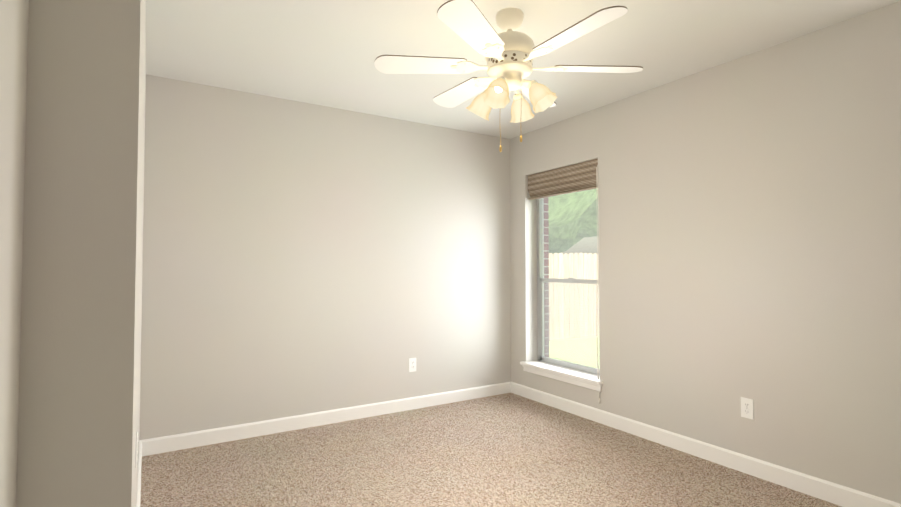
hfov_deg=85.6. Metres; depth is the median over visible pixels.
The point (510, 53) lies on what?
fan
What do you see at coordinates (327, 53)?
ceiling
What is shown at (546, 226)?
brick wall
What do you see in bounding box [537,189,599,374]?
window
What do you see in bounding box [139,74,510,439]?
wall
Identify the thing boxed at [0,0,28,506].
wall
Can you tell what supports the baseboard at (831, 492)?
attached to the wall at (749, 233)
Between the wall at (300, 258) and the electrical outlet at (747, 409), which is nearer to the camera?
the electrical outlet at (747, 409)
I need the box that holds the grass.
[549,336,599,368]
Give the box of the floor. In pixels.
[140,393,841,506]
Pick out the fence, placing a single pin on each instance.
(572, 264)
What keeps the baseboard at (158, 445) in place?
attached to the wall at (300, 258)
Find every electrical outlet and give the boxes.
[409,358,415,371]
[741,397,753,419]
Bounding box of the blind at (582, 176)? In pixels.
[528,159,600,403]
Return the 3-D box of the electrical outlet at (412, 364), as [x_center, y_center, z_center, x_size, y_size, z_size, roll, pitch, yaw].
[-0.319,0.941,4.107,0.070,0.115,0.007,1,-2,-32]
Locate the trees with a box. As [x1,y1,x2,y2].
[548,188,597,253]
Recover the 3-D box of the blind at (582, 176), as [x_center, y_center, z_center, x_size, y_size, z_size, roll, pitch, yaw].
[0.954,0.214,4.142,0.095,1.903,0.877,1,-2,-32]
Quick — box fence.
[549,253,598,340]
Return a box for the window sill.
[520,360,602,391]
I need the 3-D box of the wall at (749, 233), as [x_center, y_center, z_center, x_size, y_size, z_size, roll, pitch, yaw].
[1.393,0.075,3.577,0.200,2.440,3.060,1,-2,-32]
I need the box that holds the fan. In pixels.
[374,0,642,151]
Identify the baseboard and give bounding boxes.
[136,440,141,506]
[140,382,510,455]
[511,382,900,506]
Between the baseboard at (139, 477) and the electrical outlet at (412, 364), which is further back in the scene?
the electrical outlet at (412, 364)
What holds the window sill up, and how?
attached to the wall at (749, 233)
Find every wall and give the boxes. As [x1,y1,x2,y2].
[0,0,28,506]
[16,0,145,506]
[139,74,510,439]
[510,1,900,503]
[544,197,548,356]
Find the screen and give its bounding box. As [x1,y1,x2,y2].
[544,282,598,366]
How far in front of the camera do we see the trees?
14.31 m
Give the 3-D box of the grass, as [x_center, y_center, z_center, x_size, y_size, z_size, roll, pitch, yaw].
[16.334,2.502,33.524,56.710,0.100,80.000,1,-2,-32]
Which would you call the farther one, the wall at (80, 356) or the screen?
the screen
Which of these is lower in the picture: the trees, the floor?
the floor
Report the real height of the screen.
0.735 m
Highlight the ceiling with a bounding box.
[146,0,900,138]

